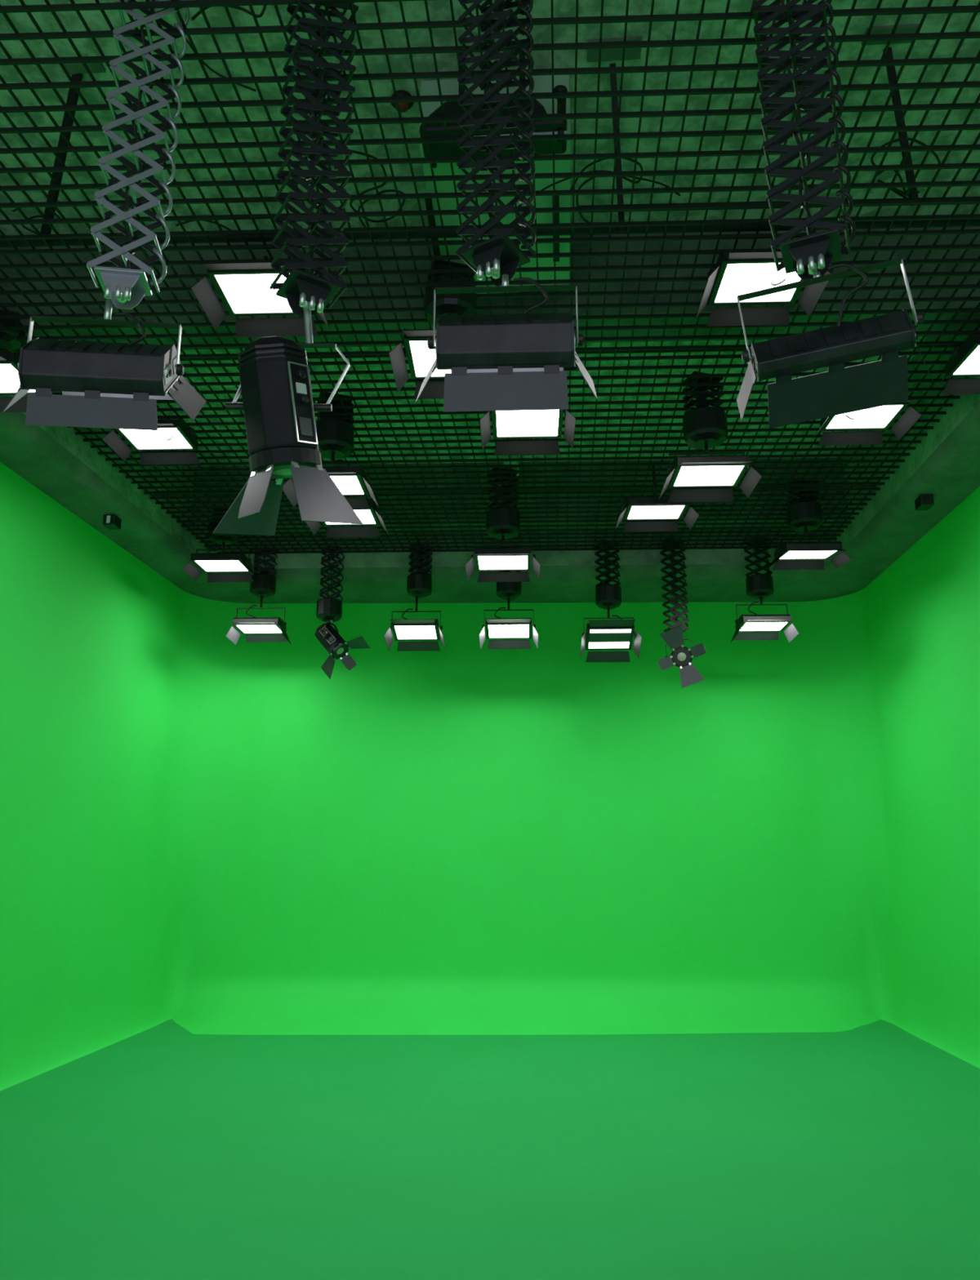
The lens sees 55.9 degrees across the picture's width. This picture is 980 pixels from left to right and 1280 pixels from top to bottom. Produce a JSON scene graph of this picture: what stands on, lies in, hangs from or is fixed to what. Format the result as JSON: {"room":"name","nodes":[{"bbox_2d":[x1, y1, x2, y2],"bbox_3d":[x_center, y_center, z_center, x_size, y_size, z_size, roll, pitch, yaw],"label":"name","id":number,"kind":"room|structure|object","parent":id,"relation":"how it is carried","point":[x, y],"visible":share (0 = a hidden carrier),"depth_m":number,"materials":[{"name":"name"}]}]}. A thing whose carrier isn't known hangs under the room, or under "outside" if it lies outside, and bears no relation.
{"room":"studio","nodes":[
{"label":"studio","id":0,"kind":"room"},
{"bbox_2d":[1,299,205,430],"bbox_3d":[-1.354,-0.936,3.280,0.637,0.503,0.347,1,-13,-6],"label":"light","id":1,"kind":"object","parent":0,"point":[102,384],"visible":1,"depth_m":3.12,"materials":[{"name":"grey metal"}]},
{"bbox_2d":[0,462,211,1090],"bbox_3d":[-3.679,0.294,3.965,0.182,4.440,12.483,-1,-13,4],"label":"wall","id":2,"kind":"structure","parent":0,"point":[104,658],"depth_m":7.92,"materials":[{"name":"green paint"}]},
{"bbox_2d":[102,514,121,529],"bbox_3d":[-3.216,-1.004,7.865,0.100,0.090,0.135,-1,-13,4],"label":"sensor box","id":3,"kind":"object","parent":2,"relation":"attached to","point":[111,522],"visible":1,"depth_m":7.82,"materials":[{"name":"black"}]},
{"bbox_2d":[0,395,979,603],"bbox_3d":[-0.079,-1.911,4.462,7.425,0.120,12.981,-1,-13,4],"label":"trim","id":4,"kind":"structure","parent":2,"relation":"attached to","point":[951,473],"depth_m":9.30,"materials":[{"name":"green paint"}]},
{"bbox_2d":[182,542,259,582],"bbox_3d":[-2.565,-0.782,8.852,0.629,0.322,0.600,0,-13,2],"label":"light","id":5,"kind":"object","parent":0,"point":[220,562],"visible":1,"depth_m":8.87,"materials":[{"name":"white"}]},
{"bbox_2d":[282,454,378,510],"bbox_3d":[-1.136,-1.180,6.630,0.629,0.322,0.600,0,-13,2],"label":"light","id":6,"kind":"object","parent":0,"point":[350,481],"visible":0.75,"depth_m":6.62,"materials":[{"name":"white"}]},
{"bbox_2d":[0,1018,979,1279],"bbox_3d":[-0.086,2.435,3.370,7.210,0.001,12.840,-1,-13,4],"label":"floor","id":7,"kind":"structure","parent":0,"point":[164,1151],"depth_m":5.05,"materials":[{"name":"green paint"}]},
{"bbox_2d":[0,0,979,466],"bbox_3d":[-0.071,-2.860,4.797,7.965,0.120,13.600,-1,-13,4],"label":"ceiling","id":8,"kind":"structure","parent":0,"point":[438,10],"depth_m":5.00,"materials":[{"name":"metal"}]},
{"bbox_2d":[38,72,83,244],"bbox_3d":[-2.202,-2.463,4.737,0.046,0.708,0.535,9,-16,-34],"label":"strut","id":9,"kind":"object","parent":8,"relation":"hanging from","point":[73,96],"visible":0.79,"depth_m":4.72,"materials":[{"name":"black paint"}]},
{"bbox_2d":[62,62,106,75],"bbox_3d":[-2.009,-2.840,4.583,0.187,0.016,0.060,-1,-13,4],"label":"anchor plate","id":10,"kind":"object","parent":8,"relation":"attached to","point":[72,68],"visible":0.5,"depth_m":4.58,"materials":[{"name":"metal"}]},
{"bbox_2d":[390,89,413,112],"bbox_3d":[-0.455,-2.770,4.774,0.120,0.065,0.120,-1,-13,4],"label":"smoke detector","id":11,"kind":"object","parent":8,"relation":"attached to","point":[404,107],"visible":0.64,"depth_m":4.75,"materials":[{"name":"red plastic"}]},
{"bbox_2d":[0,226,979,352],"bbox_3d":[-0.004,-2.234,5.843,6.419,0.620,0.320,0,-13,2],"label":"ceiling beam","id":12,"kind":"structure","parent":8,"relation":"attached to","point":[947,239],"depth_m":5.68,"materials":[{"name":"concrete"}]},
{"bbox_2d":[419,52,567,157],"bbox_3d":[0.022,-2.594,4.429,0.695,0.566,0.200,-1,-13,4],"label":"ventilation unit","id":13,"kind":"object","parent":8,"relation":"hanging from","point":[451,108],"visible":0.49,"depth_m":4.32,"materials":[{"name":"black metal"}]},
{"bbox_2d":[418,74,570,293],"bbox_3d":[0.058,-2.437,5.090,0.759,0.550,1.080,-1,-13,4],"label":"ceiling panel","id":14,"kind":"object","parent":8,"relation":"hanging from","point":[542,83],"visible":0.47,"depth_m":4.83,"materials":[{"name":"green paint"}]},
{"bbox_2d":[502,438,519,475],"bbox_3d":[0.186,-1.744,8.147,0.123,0.520,0.326,-1,-13,4],"label":"air duct","id":15,"kind":"object","parent":8,"relation":"hanging from","point":[504,456],"visible":0.18,"depth_m":7.96,"materials":[{"name":"grey metal"}]},
{"bbox_2d":[191,457,846,533],"bbox_3d":[0.259,-1.432,9.261,6.418,0.620,0.300,0,-13,2],"label":"trim","id":16,"kind":"structure","parent":8,"relation":"attached to","point":[793,459],"depth_m":9.12,"materials":[{"name":"metal"}]},
{"bbox_2d":[586,35,641,62],"bbox_3d":[0.602,-2.864,4.481,0.259,0.016,0.114,-1,-13,4],"label":"anchor plate","id":17,"kind":"object","parent":8,"relation":"attached to","point":[611,54],"visible":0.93,"depth_m":4.49,"materials":[{"name":"metal"}]},
{"bbox_2d":[608,62,625,234],"bbox_3d":[0.645,-2.477,4.678,0.032,0.689,0.399,-3,-13,11],"label":"strut","id":18,"kind":"object","parent":8,"relation":"hanging from","point":[612,76],"visible":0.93,"depth_m":4.67,"materials":[{"name":"black paint"}]},
{"bbox_2d":[861,23,919,45],"bbox_3d":[1.905,-2.882,4.401,0.237,0.016,0.088,-1,-13,4],"label":"anchor plate","id":19,"kind":"object","parent":8,"relation":"attached to","point":[901,28],"visible":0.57,"depth_m":4.37,"materials":[{"name":"metal"}]},
{"bbox_2d":[882,47,918,205],"bbox_3d":[2.016,-2.512,4.529,0.038,0.693,0.333,-9,-16,34],"label":"strut","id":20,"kind":"object","parent":8,"relation":"hanging from","point":[891,71],"visible":0.43,"depth_m":4.52,"materials":[{"name":"black paint"}]},
{"bbox_2d":[464,536,540,582],"bbox_3d":[0.111,-0.729,7.883,0.629,0.329,0.598,0,-13,2],"label":"light","id":21,"kind":"object","parent":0,"point":[486,558],"visible":1,"depth_m":7.91,"materials":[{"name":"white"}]},
{"bbox_2d":[415,274,597,412],"bbox_3d":[0.056,-0.979,3.189,0.612,0.521,0.372,-1,-13,2],"label":"light","id":22,"kind":"object","parent":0,"point":[508,362],"visible":1,"depth_m":3.02,"materials":[{"name":"black metal"}]},
{"bbox_2d":[171,597,882,1035],"bbox_3d":[0.380,1.598,9.523,7.285,4.440,1.045,0,-13,1],"label":"wall","id":23,"kind":"structure","parent":0,"point":[464,838],"depth_m":9.94,"materials":[{"name":"green paint"}]},
{"bbox_2d":[0,0,979,553],"bbox_3d":[-0.138,-2.260,4.006,6.410,0.031,11.853,-1,-13,4],"label":"grid","id":24,"kind":"object","parent":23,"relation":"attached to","point":[651,18],"visible":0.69,"depth_m":4.87,"materials":[{"name":"black paint"}]},
{"bbox_2d":[0,309,25,351],"bbox_3d":[-3.039,-1.919,5.718,0.299,0.192,0.299,4,-14,-18],"label":"hanger","id":25,"kind":"object","parent":24,"relation":"hanging from","point":[8,339],"visible":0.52,"depth_m":5.68,"materials":[{"name":"black metal"}]},
{"bbox_2d":[0,348,35,412],"bbox_3d":[-3.039,-1.667,5.648,0.629,0.322,0.600,0,-13,2],"label":"light","id":26,"kind":"object","parent":25,"relation":"hanging from","point":[9,377],"visible":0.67,"depth_m":5.69,"materials":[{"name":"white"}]},
{"bbox_2d":[86,0,189,309],"bbox_3d":[-1.288,-1.990,3.453,0.248,1.667,0.140,2,-13,-8],"label":"hanger","id":27,"kind":"object","parent":24,"relation":"hanging from","point":[126,286],"visible":0.97,"depth_m":3.38,"materials":[{"name":"grey metal"}]},
{"bbox_2d":[102,418,205,465],"bbox_3d":[-2.449,-1.497,6.785,0.629,0.209,0.600,0,-13,2],"label":"light","id":28,"kind":"object","parent":24,"relation":"hanging from","point":[171,434],"visible":0.88,"depth_m":6.84,"materials":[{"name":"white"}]},
{"bbox_2d":[186,38,256,91],"bbox_3d":[-1.176,-2.458,3.975,0.098,0.068,0.340,-13,-18,43],"label":"cable","id":29,"kind":"object","parent":24,"relation":"on","point":[187,40],"visible":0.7,"depth_m":4.00,"materials":[{"name":"black rubber"}]},
{"bbox_2d":[208,508,239,545],"bbox_3d":[-2.564,-1.097,8.938,0.299,0.322,0.299,4,-14,-18],"label":"hanger","id":30,"kind":"object","parent":24,"relation":"hanging from","point":[228,539],"visible":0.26,"depth_m":8.84,"materials":[{"name":"black metal"}]},
{"bbox_2d":[191,4,266,20],"bbox_3d":[-1.046,-2.522,3.702,0.331,0.070,0.042,-2,-13,8],"label":"cable","id":31,"kind":"object","parent":24,"relation":"on","point":[237,7],"visible":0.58,"depth_m":3.69,"materials":[{"name":"black rubber"}]},
{"bbox_2d":[191,255,329,337],"bbox_3d":[-1.194,-1.893,4.879,0.629,0.309,0.600,0,-13,2],"label":"light","id":32,"kind":"object","parent":24,"relation":"hanging from","point":[243,289],"visible":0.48,"depth_m":4.91,"materials":[{"name":"grey metal"},{"name":"glowing white diffuser panel"},{"name":"bare steel"}]},
{"bbox_2d":[249,548,277,597],"bbox_3d":[-2.353,-0.689,9.613,0.251,0.490,0.251,0,-13,-1],"label":"hanger","id":33,"kind":"object","parent":24,"relation":"hanging from","point":[265,587],"visible":1,"depth_m":9.54,"materials":[{"name":"black metal"}]},
{"bbox_2d":[225,595,290,644],"bbox_3d":[-2.361,-0.221,9.495,0.584,0.474,0.612,0,-13,2],"label":"light","id":34,"kind":"object","parent":33,"relation":"hanging from","point":[246,626],"visible":1,"depth_m":9.49,"materials":[{"name":"grey metal"}]},
{"bbox_2d":[269,0,358,317],"bbox_3d":[-0.633,-1.972,3.455,0.257,1.702,0.170,8,-16,-32],"label":"hanger","id":35,"kind":"object","parent":24,"relation":"hanging from","point":[302,290],"visible":0.98,"depth_m":3.37,"materials":[{"name":"grey metal"}]},
{"bbox_2d":[212,307,362,535],"bbox_3d":[-0.715,-0.737,3.250,0.472,0.838,0.448,-11,-17,38],"label":"spotlight","id":36,"kind":"object","parent":35,"relation":"hanging from","point":[278,408],"visible":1,"depth_m":3.09,"materials":[{"name":"black metal"}]},
{"bbox_2d":[315,546,344,622],"bbox_3d":[-1.645,-0.567,9.530,0.263,0.762,0.260,3,-14,-13],"label":"hanger","id":37,"kind":"object","parent":24,"relation":"hanging from","point":[328,608],"visible":1,"depth_m":9.48,"materials":[{"name":"black metal"}]},
{"bbox_2d":[314,620,369,679],"bbox_3d":[-1.531,0.068,9.289,0.594,0.650,0.398,-6,-15,25],"label":"spotlight","id":38,"kind":"object","parent":37,"relation":"hanging from","point":[327,636],"visible":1,"depth_m":9.29,"materials":[{"name":"black metal"}]},
{"bbox_2d":[315,391,354,459],"bbox_3d":[-1.136,-1.553,6.729,0.299,0.442,0.299,4,-14,-18],"label":"hanger","id":39,"kind":"object","parent":24,"relation":"hanging from","point":[335,435],"visible":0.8,"depth_m":6.62,"materials":[{"name":"black metal"}]},
{"bbox_2d":[304,496,388,537],"bbox_3d":[-1.167,-1.163,7.593,0.629,0.489,0.600,0,-13,2],"label":"light","id":40,"kind":"object","parent":24,"relation":"hanging from","point":[371,516],"visible":0.44,"depth_m":7.74,"materials":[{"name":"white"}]},
{"bbox_2d":[406,544,431,597],"bbox_3d":[-0.720,-0.700,9.491,0.263,0.525,0.260,4,-14,-15],"label":"hanger","id":41,"kind":"object","parent":24,"relation":"hanging from","point":[419,582],"visible":1,"depth_m":9.42,"materials":[{"name":"black metal"}]},
{"bbox_2d":[383,595,445,651],"bbox_3d":[-0.749,-0.187,9.344,0.584,0.539,0.587,0,-13,2],"label":"light","id":42,"kind":"object","parent":41,"relation":"hanging from","point":[411,629],"visible":1,"depth_m":9.37,"materials":[{"name":"grey metal"}]},
{"bbox_2d":[424,259,475,326],"bbox_3d":[-0.224,-1.959,5.262,0.299,0.322,0.299,4,-14,-18],"label":"hanger","id":43,"kind":"object","parent":24,"relation":"hanging from","point":[460,304],"visible":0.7,"depth_m":5.15,"materials":[{"name":"black metal"}]},
{"bbox_2d":[388,328,450,399],"bbox_3d":[-0.225,-1.640,5.168,0.629,0.335,0.596,0,-13,2],"label":"light","id":44,"kind":"object","parent":43,"relation":"hanging from","point":[420,358],"visible":0.22,"depth_m":5.18,"materials":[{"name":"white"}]},
{"bbox_2d":[0,218,979,247],"bbox_3d":[-0.076,-2.124,4.822,6.386,0.042,0.044,0,-13,2],"label":"ceiling beam","id":45,"kind":"structure","parent":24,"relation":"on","point":[939,223],"depth_m":4.80,"materials":[{"name":"black metal"}]},
{"bbox_2d":[12,201,61,234],"bbox_3d":[-2.324,-2.168,4.772,0.275,0.069,0.239,-1,-13,4],"label":"cable","id":46,"kind":"object","parent":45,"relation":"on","point":[47,208],"visible":0.32,"depth_m":4.75,"materials":[{"name":"black rubber"}]},
{"bbox_2d":[175,220,231,230],"bbox_3d":[-1.452,-2.157,4.818,0.361,0.069,0.075,3,-14,-13],"label":"cable","id":47,"kind":"object","parent":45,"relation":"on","point":[186,221],"visible":0.56,"depth_m":4.80,"materials":[{"name":"black rubber"}]},
{"bbox_2d":[349,149,405,239],"bbox_3d":[-0.566,-2.211,4.585,0.300,0.070,0.608,-1,-13,4],"label":"cable","id":48,"kind":"object","parent":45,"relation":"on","point":[353,151],"visible":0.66,"depth_m":4.59,"materials":[{"name":"black rubber"}]},
{"bbox_2d":[569,158,643,222],"bbox_3d":[0.570,-2.207,4.602,0.355,0.070,0.572,-1,-13,4],"label":"cable","id":49,"kind":"object","parent":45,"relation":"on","point":[628,159],"visible":0.5,"depth_m":4.49,"materials":[{"name":"black rubber"}]},
{"bbox_2d":[455,0,536,286],"bbox_3d":[0.032,-2.029,3.352,0.257,1.638,0.170,-8,-16,32],"label":"hanger","id":50,"kind":"object","parent":24,"relation":"hanging from","point":[498,255],"visible":0.99,"depth_m":3.26,"materials":[{"name":"grey metal"}]},
{"bbox_2d":[485,467,519,539],"bbox_3d":[0.112,-1.177,8.004,0.299,0.592,0.299,4,-14,-18],"label":"hanger","id":51,"kind":"object","parent":24,"relation":"hanging from","point":[502,520],"visible":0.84,"depth_m":7.91,"materials":[{"name":"black metal"}]},
{"bbox_2d":[496,542,520,599],"bbox_3d":[0.191,-0.696,9.419,0.251,0.564,0.251,0,-13,-1],"label":"hanger","id":52,"kind":"object","parent":24,"relation":"hanging from","point":[504,590],"visible":0.34,"depth_m":9.29,"materials":[{"name":"black metal"}]},
{"bbox_2d":[153,481,876,496],"bbox_3d":[0.182,-1.336,8.182,6.386,0.042,0.044,0,-13,2],"label":"pipe","id":53,"kind":"object","parent":24,"relation":"on","point":[872,486],"visible":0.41,"depth_m":8.15,"materials":[{"name":"black metal"}]},
{"bbox_2d":[479,409,575,454],"bbox_3d":[0.252,-1.543,6.244,0.629,0.365,0.594,0,-13,2],"label":"light","id":54,"kind":"object","parent":24,"relation":"hanging from","point":[535,424],"visible":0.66,"depth_m":6.31,"materials":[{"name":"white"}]},
{"bbox_2d":[179,345,959,360],"bbox_3d":[0.012,-1.854,5.972,6.386,0.031,0.032,0,-13,2],"label":"pipe","id":55,"kind":"object","parent":24,"relation":"on","point":[919,346],"visible":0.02,"depth_m":5.94,"materials":[{"name":"black metal"}]},
{"bbox_2d":[517,169,679,206],"bbox_3d":[0.529,-2.249,4.601,0.859,0.068,0.277,-1,-13,4],"label":"cable","id":56,"kind":"object","parent":24,"relation":"on","point":[637,178],"visible":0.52,"depth_m":4.57,"materials":[{"name":"black rubber"}]},
{"bbox_2d":[594,539,621,609],"bbox_3d":[1.189,-0.654,9.333,0.251,0.685,0.251,0,-13,-1],"label":"hanger","id":57,"kind":"object","parent":24,"relation":"hanging from","point":[606,594],"visible":1,"depth_m":9.27,"materials":[{"name":"black metal"}]},
{"bbox_2d":[579,607,641,662],"bbox_3d":[1.185,-0.083,9.153,0.584,0.508,0.536,0,-13,2],"label":"light","id":58,"kind":"object","parent":24,"relation":"hanging from","point":[599,634],"visible":1,"depth_m":9.15,"materials":[{"name":"grey metal"}]},
{"bbox_2d":[613,465,698,532],"bbox_3d":[1.337,-1.180,7.499,0.629,0.499,0.602,0,-13,2],"label":"light","id":59,"kind":"object","parent":24,"relation":"hanging from","point":[644,508],"visible":0.95,"depth_m":7.50,"materials":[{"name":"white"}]},
{"bbox_2d":[659,537,689,632],"bbox_3d":[1.859,-0.524,9.255,0.239,0.974,0.170,3,-14,-13],"label":"hanger","id":60,"kind":"object","parent":24,"relation":"hanging from","point":[673,544],"visible":0.96,"depth_m":9.23,"materials":[{"name":"black metal"}]},
{"bbox_2d":[657,625,706,688],"bbox_3d":[1.850,0.204,9.021,0.461,0.592,0.518,-1,-13,4],"label":"spotlight","id":61,"kind":"object","parent":60,"relation":"hanging from","point":[681,656],"visible":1,"depth_m":8.88,"materials":[{"name":"grey metal"}]},
{"bbox_2d":[681,371,727,448],"bbox_3d":[1.494,-1.594,6.444,0.299,0.492,0.299,4,-14,-18],"label":"hanger","id":62,"kind":"object","parent":24,"relation":"hanging from","point":[704,424],"visible":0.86,"depth_m":6.35,"materials":[{"name":"black metal"}]},
{"bbox_2d":[742,537,773,599],"bbox_3d":[2.681,-0.716,9.232,0.251,0.610,0.251,0,-13,-1],"label":"hanger","id":63,"kind":"object","parent":24,"relation":"hanging from","point":[758,585],"visible":0.98,"depth_m":9.17,"materials":[{"name":"black metal"}]},
{"bbox_2d":[694,250,831,326],"bbox_3d":[1.444,-1.929,4.941,0.629,0.209,0.600,0,-13,2],"label":"light","id":64,"kind":"object","parent":24,"relation":"hanging from","point":[735,273],"visible":0.72,"depth_m":4.99,"materials":[{"name":"dark grey metal"},{"name":"glowing white diffuser panel"},{"name":"black rubber"}]},
{"bbox_2d":[729,597,798,643],"bbox_3d":[2.687,-0.216,9.105,0.584,0.422,0.612,0,-13,2],"label":"light","id":65,"kind":"object","parent":24,"relation":"hanging from","point":[759,624],"visible":1,"depth_m":9.11,"materials":[{"name":"grey metal"}]},
{"bbox_2d":[578,196,979,213],"bbox_3d":[1.778,-2.189,4.633,2.655,0.034,0.036,0,-13,2],"label":"pipe","id":66,"kind":"object","parent":24,"relation":"on","point":[947,197],"visible":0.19,"depth_m":4.64,"materials":[{"name":"black metal"}]},
{"bbox_2d":[876,170,919,198],"bbox_3d":[2.021,-2.219,4.551,0.370,0.070,0.092,12,-18,-41],"label":"cable","id":67,"kind":"object","parent":66,"relation":"on","point":[895,190],"visible":0.55,"depth_m":4.51,"materials":[{"name":"black rubber"}]},
{"bbox_2d":[751,0,856,279],"bbox_3d":[1.091,-2.028,3.272,0.267,1.676,0.170,-6,-14,24],"label":"hanger","id":68,"kind":"object","parent":24,"relation":"hanging from","point":[804,255],"visible":1,"depth_m":3.17,"materials":[{"name":"grey metal"}]},
{"bbox_2d":[786,477,822,532],"bbox_3d":[2.798,-1.199,8.240,0.299,0.442,0.299,4,-14,-18],"label":"hanger","id":69,"kind":"object","parent":24,"relation":"hanging from","point":[806,513],"visible":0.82,"depth_m":8.13,"materials":[{"name":"black metal"}]},
{"bbox_2d":[811,395,921,445],"bbox_3d":[2.610,-1.575,6.449,0.629,0.209,0.600,0,-13,2],"label":"light","id":70,"kind":"object","parent":24,"relation":"hanging from","point":[882,417],"visible":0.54,"depth_m":6.56,"materials":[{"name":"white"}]},
{"bbox_2d":[870,137,940,172],"bbox_3d":[1.982,-2.274,4.320,0.360,0.070,0.269,-1,-13,4],"label":"cable","id":71,"kind":"object","parent":24,"relation":"on","point":[933,153],"visible":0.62,"depth_m":4.25,"materials":[{"name":"black rubber"}]},
{"bbox_2d":[934,333,979,394],"bbox_3d":[3.098,-1.746,5.614,0.629,0.259,0.600,0,-13,2],"label":"light","id":72,"kind":"object","parent":24,"relation":"hanging from","point":[964,361],"visible":1,"depth_m":5.73,"materials":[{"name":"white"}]},
{"bbox_2d":[1,336,979,568],"bbox_3d":[-0.139,-2.521,4.051,6.420,0.880,11.897,-1,-13,4],"label":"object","id":73,"kind":"structure","parent":23,"relation":"attached to","point":[66,437],"depth_m":8.87,"materials":[{"name":"green paint"}]},
{"bbox_2d":[478,598,537,649],"bbox_3d":[0.189,-0.184,9.274,0.584,0.499,0.593,0,-13,2],"label":"light","id":74,"kind":"object","parent":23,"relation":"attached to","point":[500,628],"visible":1,"depth_m":9.29,"materials":[{"name":"grey metal"}]},
{"bbox_2d":[657,444,761,502],"bbox_3d":[1.494,-1.197,6.340,0.629,0.322,0.600,0,-13,2],"label":"light","id":75,"kind":"object","parent":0,"point":[689,471],"visible":1,"depth_m":6.36,"materials":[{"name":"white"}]},
{"bbox_2d":[766,528,851,569],"bbox_3d":[2.798,-0.814,8.149,0.629,0.342,0.601,0,-13,2],"label":"light","id":76,"kind":"object","parent":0,"point":[786,550],"visible":1,"depth_m":8.16,"materials":[{"name":"black metal"}]},
{"bbox_2d":[736,257,933,428],"bbox_3d":[1.159,-0.980,3.134,0.635,0.474,0.297,-3,-14,14],"label":"light","id":77,"kind":"object","parent":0,"point":[838,390],"visible":1,"depth_m":3.05,"materials":[{"name":"black metal"}]},
{"bbox_2d":[837,486,979,1068],"bbox_3d":[3.501,0.223,3.663,0.182,4.440,12.936,-1,-13,4],"label":"wall","id":78,"kind":"structure","parent":0,"point":[910,637],"depth_m":8.43,"materials":[{"name":"green paint"}]},
{"bbox_2d":[914,494,933,511],"bbox_3d":[3.492,-1.106,7.431,0.100,0.090,0.135,-1,-13,4],"label":"sensor box","id":79,"kind":"object","parent":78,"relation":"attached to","point":[923,502],"visible":1,"depth_m":7.38,"materials":[{"name":"black plastic"}]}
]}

